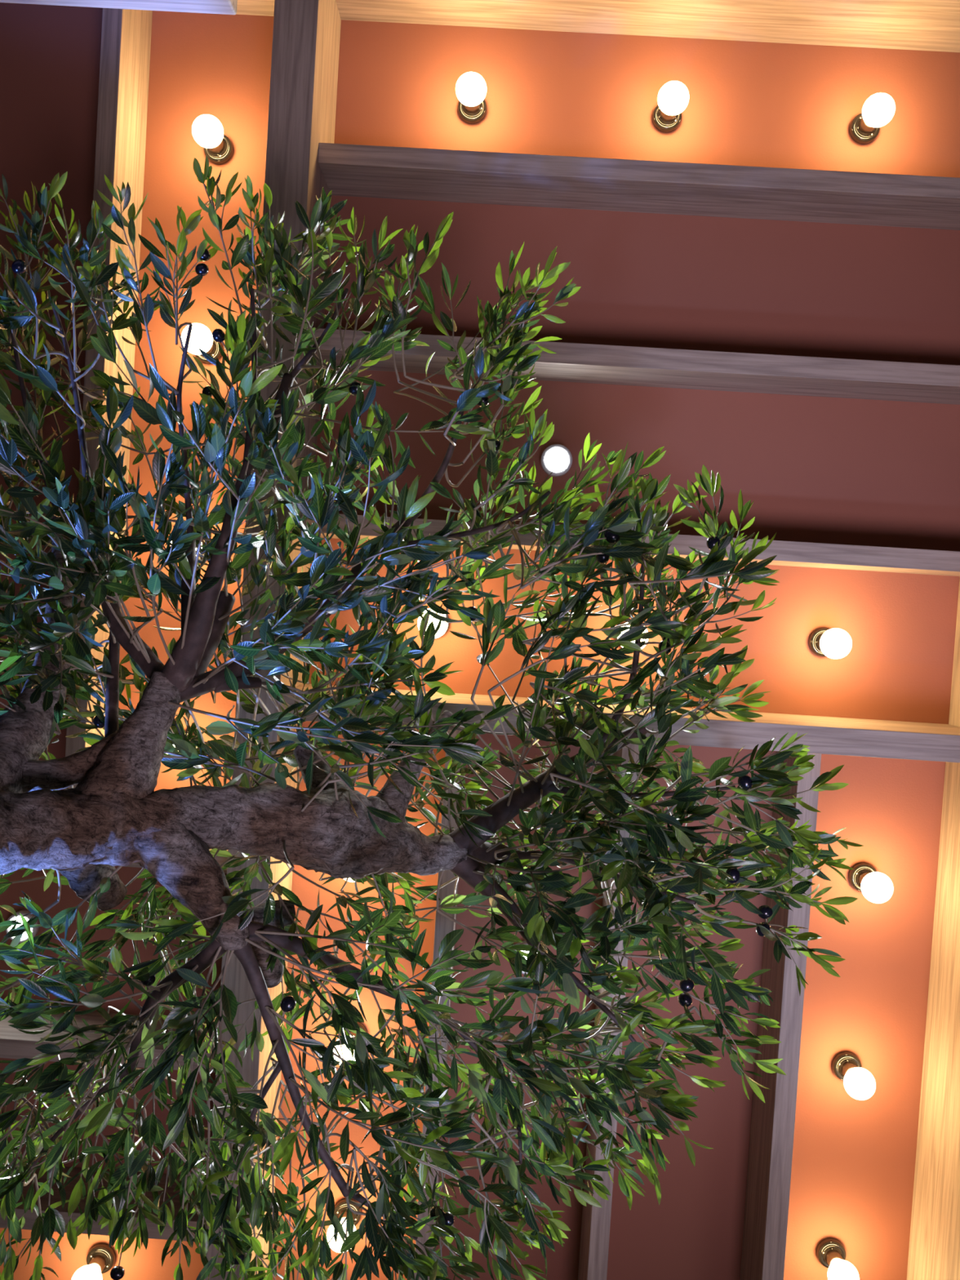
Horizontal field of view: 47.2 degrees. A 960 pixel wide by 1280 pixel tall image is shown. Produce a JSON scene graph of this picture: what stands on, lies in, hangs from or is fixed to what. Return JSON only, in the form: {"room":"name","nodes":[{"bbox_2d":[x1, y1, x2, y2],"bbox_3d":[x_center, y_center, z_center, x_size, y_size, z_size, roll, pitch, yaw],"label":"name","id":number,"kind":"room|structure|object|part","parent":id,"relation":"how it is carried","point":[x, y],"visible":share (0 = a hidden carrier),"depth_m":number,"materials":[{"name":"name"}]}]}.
{"room":"restaurant","nodes":[
{"label":"restaurant","id":0,"kind":"room"},
{"bbox_2d":[0,2,959,1279],"bbox_3d":[-0.075,0.224,2.270,4.400,0.120,4.400,4,-88,1],"label":"ceiling","id":1,"kind":"structure","parent":0,"point":[812,468],"depth_m":2.19,"materials":[{"name":"paint"}]},
{"bbox_2d":[5,909,39,942],"bbox_3d":[-0.926,0.580,2.224,0.062,0.025,0.062,4,-88,1],"label":"recessed light","id":2,"kind":"object","parent":1,"relation":"in","point":[35,931],"visible":0.38,"depth_m":2.21,"materials":[{"name":"white glass"}]},
{"bbox_2d":[71,1243,115,1279],"bbox_3d":[-0.775,1.266,2.197,0.059,0.116,0.059,32,-88,0],"label":"bulb","id":3,"kind":"object","parent":1,"relation":"attached to","point":[100,1259],"visible":1,"depth_m":2.23,"materials":[{"name":"white"}]},
{"bbox_3d":[-0.776,1.266,2.175,0.059,0.071,0.059,32,-88,0],"label":"bulb","id":4,"kind":"part","parent":3,"relation":"part of","materials":[{"name":"white glass"}]},
{"bbox_2d":[88,1255,106,1271],"bbox_3d":[-0.775,1.265,2.221,0.032,0.024,0.032,32,-88,0],"label":"socket","id":5,"kind":"object","parent":3,"relation":"attached to","point":[99,1261],"depth_m":2.22,"materials":[{"name":"brown metal"}]},
{"bbox_2d":[0,1166,207,1240],"bbox_3d":[-1.414,1.065,2.180,1.836,0.161,0.039,4,-88,1],"label":"beam","id":6,"kind":"structure","parent":1,"relation":"attached to","point":[30,1217],"depth_m":2.11,"materials":[{"name":"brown wood"}]},
{"bbox_2d":[63,8,152,790],"bbox_3d":[-0.718,-0.433,2.121,0.037,0.161,1.628,4,-88,1],"label":"beam","id":7,"kind":"structure","parent":1,"relation":"attached to","point":[126,33],"depth_m":2.06,"materials":[{"name":"brown wood"}]},
{"bbox_2d":[0,1008,217,1072],"bbox_3d":[-1.394,0.740,2.170,1.836,0.161,0.037,4,-88,1],"label":"beam","id":8,"kind":"structure","parent":1,"relation":"attached to","point":[15,1043],"depth_m":2.08,"materials":[{"name":"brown wood"}]},
{"bbox_2d":[116,848,227,873],"bbox_3d":[-1.371,0.361,2.158,1.836,0.161,0.038,4,-88,1],"label":"beam","id":9,"kind":"structure","parent":1,"relation":"attached to","point":[220,860],"depth_m":2.06,"materials":[{"name":"brown wood"}]},
{"bbox_2d":[173,730,199,748],"bbox_3d":[-0.591,0.212,2.161,0.059,0.116,0.059,9,-88,1],"label":"bulb","id":10,"kind":"object","parent":1,"relation":"attached to","point":[184,731],"visible":0.02,"depth_m":2.20,"materials":[{"name":"grey glass"}]},
{"bbox_2d":[170,540,210,559],"bbox_3d":[-0.566,-0.183,2.148,0.059,0.116,0.059,9,-88,1],"label":"bulb","id":11,"kind":"object","parent":1,"relation":"attached to","point":[202,541],"visible":0.04,"depth_m":2.19,"materials":[{"name":"grey glass"}]},
{"bbox_2d":[181,323,222,363],"bbox_3d":[-0.542,-0.578,2.136,0.059,0.116,0.059,-41,-89,2],"label":"bulb","id":12,"kind":"object","parent":1,"relation":"attached to","point":[201,337],"visible":0.8,"depth_m":2.09,"materials":[{"name":"grey glass"}]},
{"bbox_3d":[-0.542,-0.577,2.113,0.059,0.071,0.059,-41,-89,2],"label":"bulb","id":13,"kind":"part","parent":12,"relation":"part of","materials":[{"name":"white glass"}]},
{"bbox_2d":[206,342,213,354],"bbox_3d":[-0.541,-0.579,2.160,0.032,0.024,0.032,-41,-89,2],"label":"socket","id":14,"kind":"object","parent":12,"relation":"attached to","point":[211,351],"depth_m":2.17,"materials":[{"name":"brown metal"}]},
{"bbox_2d":[191,114,233,164],"bbox_3d":[-0.518,-0.970,2.123,0.059,0.116,0.059,-18,-89,2],"label":"bulb","id":15,"kind":"object","parent":1,"relation":"attached to","point":[207,131],"visible":0.99,"depth_m":2.09,"materials":[{"name":"grey glass"}]},
{"bbox_3d":[-0.518,-0.969,2.101,0.059,0.071,0.059,-18,-89,2],"label":"bulb","id":16,"kind":"part","parent":15,"relation":"part of","materials":[{"name":"white glass"}]},
{"bbox_2d":[208,139,224,153],"bbox_3d":[-0.518,-0.971,2.148,0.032,0.024,0.032,-18,-89,2],"label":"socket","id":17,"kind":"object","parent":15,"relation":"attached to","point":[220,148],"depth_m":2.15,"materials":[{"name":"brown metal"}]},
{"bbox_2d":[204,0,341,1279],"bbox_3d":[-0.427,0.591,2.109,0.078,0.237,3.634,4,-88,1],"label":"beam","id":18,"kind":"structure","parent":1,"relation":"attached to","point":[305,46],"depth_m":1.97,"materials":[{"name":"brown wood"}]},
{"bbox_2d":[326,1198,361,1252],"bbox_3d":[-0.271,1.167,2.184,0.059,0.116,0.059,21,-88,0],"label":"bulb","id":19,"kind":"object","parent":1,"relation":"attached to","point":[340,1206],"visible":0.47,"depth_m":2.21,"materials":[{"name":"grey glass"}]},
{"bbox_3d":[-0.271,1.168,2.162,0.059,0.071,0.059,21,-88,0],"label":"bulb","id":20,"kind":"part","parent":19,"relation":"part of","materials":[{"name":"white glass"}]},
{"bbox_2d":[337,1209,354,1219],"bbox_3d":[-0.270,1.166,2.209,0.032,0.024,0.032,21,-88,0],"label":"socket","id":21,"kind":"object","parent":19,"relation":"attached to","point":[340,1211],"depth_m":2.21,"materials":[{"name":"brown metal"}]},
{"bbox_2d":[333,1022,367,1065],"bbox_3d":[-0.258,0.801,2.173,0.059,0.116,0.059,44,-88,0],"label":"bulb","id":22,"kind":"object","parent":1,"relation":"attached to","point":[347,1055],"visible":0.23,"depth_m":2.12,"materials":[{"name":"grey glass"}]},
{"bbox_3d":[-0.258,0.802,2.150,0.059,0.071,0.059,44,-88,0],"label":"bulb","id":23,"kind":"part","parent":22,"relation":"part of","materials":[{"name":"white glass"}]},
{"bbox_2d":[417,608,449,638],"bbox_3d":[-0.090,-0.033,2.144,0.059,0.116,0.059,-35,-89,2],"label":"bulb","id":24,"kind":"object","parent":1,"relation":"attached to","point":[444,627],"visible":0.38,"depth_m":2.10,"materials":[{"name":"grey glass"}]},
{"bbox_2d":[413,729,466,1279],"bbox_3d":[-0.112,1.292,2.163,0.036,0.161,2.271,4,-88,1],"label":"beam","id":25,"kind":"structure","parent":1,"relation":"attached to","point":[444,926],"depth_m":2.06,"materials":[{"name":"brown wood"}]},
{"bbox_2d":[455,71,486,124],"bbox_3d":[-0.016,-1.044,2.112,0.059,0.116,0.059,15,-88,1],"label":"bulb","id":26,"kind":"object","parent":1,"relation":"attached to","point":[470,87],"visible":1,"depth_m":2.07,"materials":[{"name":"grey glass"}]},
{"bbox_3d":[-0.017,-1.044,2.089,0.059,0.071,0.059,15,-88,1],"label":"bulb","id":27,"kind":"part","parent":26,"relation":"part of","materials":[{"name":"white glass"}]},
{"bbox_2d":[463,103,479,112],"bbox_3d":[-0.016,-1.045,2.136,0.032,0.024,0.032,15,-88,1],"label":"socket","id":28,"kind":"object","parent":26,"relation":"attached to","point":[476,108],"depth_m":2.14,"materials":[{"name":"brown metal"}]},
{"bbox_2d":[513,942,528,974],"bbox_3d":[0.095,0.637,2.207,0.062,0.025,0.062,4,-88,1],"label":"recessed light","id":29,"kind":"object","parent":1,"relation":"in","point":[524,943],"visible":0.04,"depth_m":2.20,"materials":[{"name":"white"}]},
{"bbox_2d":[540,444,572,476],"bbox_3d":[0.151,-0.355,2.175,0.062,0.025,0.062,4,-88,1],"label":"recessed light","id":30,"kind":"object","parent":1,"relation":"in","point":[557,459],"visible":0.98,"depth_m":2.16,"materials":[{"name":"white glass"}]},
{"bbox_2d":[235,0,959,52],"bbox_3d":[0.012,-1.246,2.044,4.400,0.237,0.090,4,-88,1],"label":"beam","id":31,"kind":"structure","parent":1,"relation":"attached to","point":[931,25],"depth_m":2.09,"materials":[{"name":"brown wood"}]},
{"bbox_2d":[577,743,639,1279],"bbox_3d":[0.215,1.312,2.157,0.037,0.161,2.271,4,-88,1],"label":"beam","id":32,"kind":"structure","parent":1,"relation":"attached to","point":[596,1221],"depth_m":2.07,"materials":[{"name":"brown wood"}]},
{"bbox_2d":[280,684,959,762],"bbox_3d":[0.285,0.156,2.087,1.290,0.227,0.049,4,-88,1],"label":"beam","id":33,"kind":"structure","parent":1,"relation":"attached to","point":[846,736],"depth_m":1.97,"materials":[{"name":"brown wood"}]},
{"bbox_2d":[298,512,959,576],"bbox_3d":[0.903,-0.145,2.099,2.486,0.161,0.038,4,-88,1],"label":"beam","id":34,"kind":"structure","parent":1,"relation":"attached to","point":[792,553],"depth_m":2.02,"materials":[{"name":"brown wood"}]},
{"bbox_2d":[613,621,648,648],"bbox_3d":[0.294,-0.008,2.138,0.059,0.116,0.059,27,-88,0],"label":"bulb","id":35,"kind":"object","parent":1,"relation":"attached to","point":[624,622],"visible":0.06,"depth_m":2.10,"materials":[{"name":"grey glass"}]},
{"bbox_2d":[308,328,959,404],"bbox_3d":[0.924,-0.482,2.088,2.486,0.161,0.039,4,-88,1],"label":"beam","id":36,"kind":"structure","parent":1,"relation":"attached to","point":[845,378],"depth_m":2.02,"materials":[{"name":"brown wood"}]},
{"bbox_2d":[317,142,959,230],"bbox_3d":[0.945,-0.820,2.078,2.486,0.161,0.037,4,-88,1],"label":"beam","id":37,"kind":"structure","parent":1,"relation":"attached to","point":[717,190],"depth_m":2.04,"materials":[{"name":"brown wood"}]},
{"bbox_2d":[652,80,688,133],"bbox_3d":[0.366,-1.024,2.105,0.059,0.116,0.059,38,-88,0],"label":"bulb","id":38,"kind":"object","parent":1,"relation":"attached to","point":[673,95],"visible":1,"depth_m":2.07,"materials":[{"name":"grey glass"}]},
{"bbox_2d":[660,110,675,121],"bbox_3d":[0.366,-1.025,2.129,0.032,0.024,0.032,38,-88,0],"label":"socket","id":39,"kind":"object","parent":38,"relation":"attached to","point":[664,117],"depth_m":2.13,"materials":[{"name":"brown metal"}]},
{"bbox_3d":[0.365,-1.023,2.083,0.059,0.071,0.059,38,-88,0],"label":"bulb","id":40,"kind":"part","parent":38,"relation":"part of","materials":[{"name":"white glass"}]},
{"bbox_2d":[739,751,821,1279],"bbox_3d":[0.544,1.333,2.151,0.040,0.161,2.271,4,-88,1],"label":"beam","id":41,"kind":"structure","parent":1,"relation":"attached to","point":[772,1121],"depth_m":2.06,"materials":[{"name":"brown wood"}]},
{"bbox_2d":[808,627,852,658],"bbox_3d":[0.681,0.006,2.131,0.059,0.116,0.059,5,-88,1],"label":"bulb","id":42,"kind":"object","parent":1,"relation":"attached to","point":[833,643],"visible":1,"depth_m":2.09,"materials":[{"name":"grey glass"}]},
{"bbox_2d":[816,1237,859,1279],"bbox_3d":[0.708,1.239,2.168,0.059,0.116,0.059,21,-88,0],"label":"bulb","id":43,"kind":"object","parent":1,"relation":"attached to","point":[831,1254],"visible":1,"depth_m":2.19,"materials":[{"name":"grey glass"}]},
{"bbox_2d":[825,1249,842,1266],"bbox_3d":[0.708,1.238,2.192,0.032,0.024,0.032,21,-88,0],"label":"socket","id":44,"kind":"object","parent":43,"relation":"attached to","point":[831,1255],"depth_m":2.19,"materials":[{"name":"brown metal"}]},
{"bbox_3d":[0.707,1.240,2.146,0.059,0.071,0.059,21,-88,0],"label":"bulb","id":45,"kind":"part","parent":43,"relation":"part of","materials":[{"name":"white glass"}]},
{"bbox_2d":[831,1051,875,1100],"bbox_3d":[0.735,0.858,2.156,0.059,0.116,0.059,26,-88,0],"label":"bulb","id":46,"kind":"object","parent":1,"relation":"attached to","point":[860,1083],"visible":1,"depth_m":2.12,"materials":[{"name":"grey glass"}]},
{"bbox_2d":[840,1062,857,1076],"bbox_3d":[0.736,0.857,2.180,0.032,0.024,0.032,26,-88,0],"label":"socket","id":47,"kind":"object","parent":46,"relation":"attached to","point":[845,1066],"depth_m":2.18,"materials":[{"name":"brown metal"}]},
{"bbox_3d":[0.735,0.858,2.133,0.059,0.071,0.059,26,-88,0],"label":"bulb","id":48,"kind":"part","parent":46,"relation":"part of","materials":[{"name":"white glass"}]},
{"bbox_2d":[848,862,893,903],"bbox_3d":[0.764,0.475,2.143,0.059,0.116,0.059,32,-88,0],"label":"bulb","id":49,"kind":"object","parent":1,"relation":"attached to","point":[876,886],"visible":0.99,"depth_m":2.10,"materials":[{"name":"grey glass"}]},
{"bbox_2d":[857,871,870,885],"bbox_3d":[0.765,0.475,2.168,0.032,0.024,0.032,32,-88,0],"label":"socket","id":50,"kind":"object","parent":49,"relation":"attached to","point":[861,875],"depth_m":2.17,"materials":[{"name":"brown metal"}]},
{"bbox_3d":[0.764,0.476,2.121,0.059,0.071,0.059,32,-88,0],"label":"bulb","id":51,"kind":"part","parent":49,"relation":"part of","materials":[{"name":"white glass"}]},
{"bbox_2d":[848,93,895,144],"bbox_3d":[0.751,-0.998,2.099,0.059,0.116,0.059,-35,-89,2],"label":"bulb","id":52,"kind":"object","parent":1,"relation":"attached to","point":[878,109],"visible":1,"depth_m":2.06,"materials":[{"name":"grey"}]},
{"bbox_2d":[858,118,875,133],"bbox_3d":[0.751,-0.999,2.123,0.032,0.024,0.032,-35,-89,2],"label":"socket","id":53,"kind":"object","parent":52,"relation":"attached to","point":[864,127],"depth_m":2.12,"materials":[{"name":"brown metal"}]},
{"bbox_3d":[0.750,-0.998,2.076,0.059,0.071,0.059,-35,-89,2],"label":"bulb","id":54,"kind":"part","parent":52,"relation":"part of","materials":[{"name":"white glass"}]},
{"bbox_2d":[906,578,959,1279],"bbox_3d":[0.907,1.185,2.102,0.080,0.237,2.615,4,-88,1],"label":"beam","id":55,"kind":"structure","parent":1,"relation":"attached to","point":[934,1249],"depth_m":2.13,"materials":[{"name":"brown wood"}]},
{"bbox_3d":[-2.357,0.142,0.399,0.100,3.700,4.400,4,-88,1],"label":"wall","id":56,"kind":"structure","parent":0,"visible":0},
{"bbox_2d":[0,0,237,14],"bbox_3d":[-1.254,-0.772,1.116,1.963,0.270,0.030,4,-88,1],"label":"board","id":57,"kind":"object","parent":56,"relation":"attached to","point":[210,6],"visible":1,"depth_m":1.22,"materials":[{"name":"brown wood"}]},
{"bbox_3d":[-0.148,0.341,-1.538,4.400,0.100,4.400,4,-88,1],"label":"floor","id":58,"kind":"structure","parent":0,"visible":0},
{"bbox_2d":[0,155,862,1279],"bbox_3d":[-0.275,0.151,0.146,1.378,3.344,1.695,-11,-88,1],"label":"tree","id":59,"kind":"object","parent":58,"relation":"on","point":[114,815],"visible":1,"depth_m":1.26,"materials":[{"name":"green plant"}]}
]}

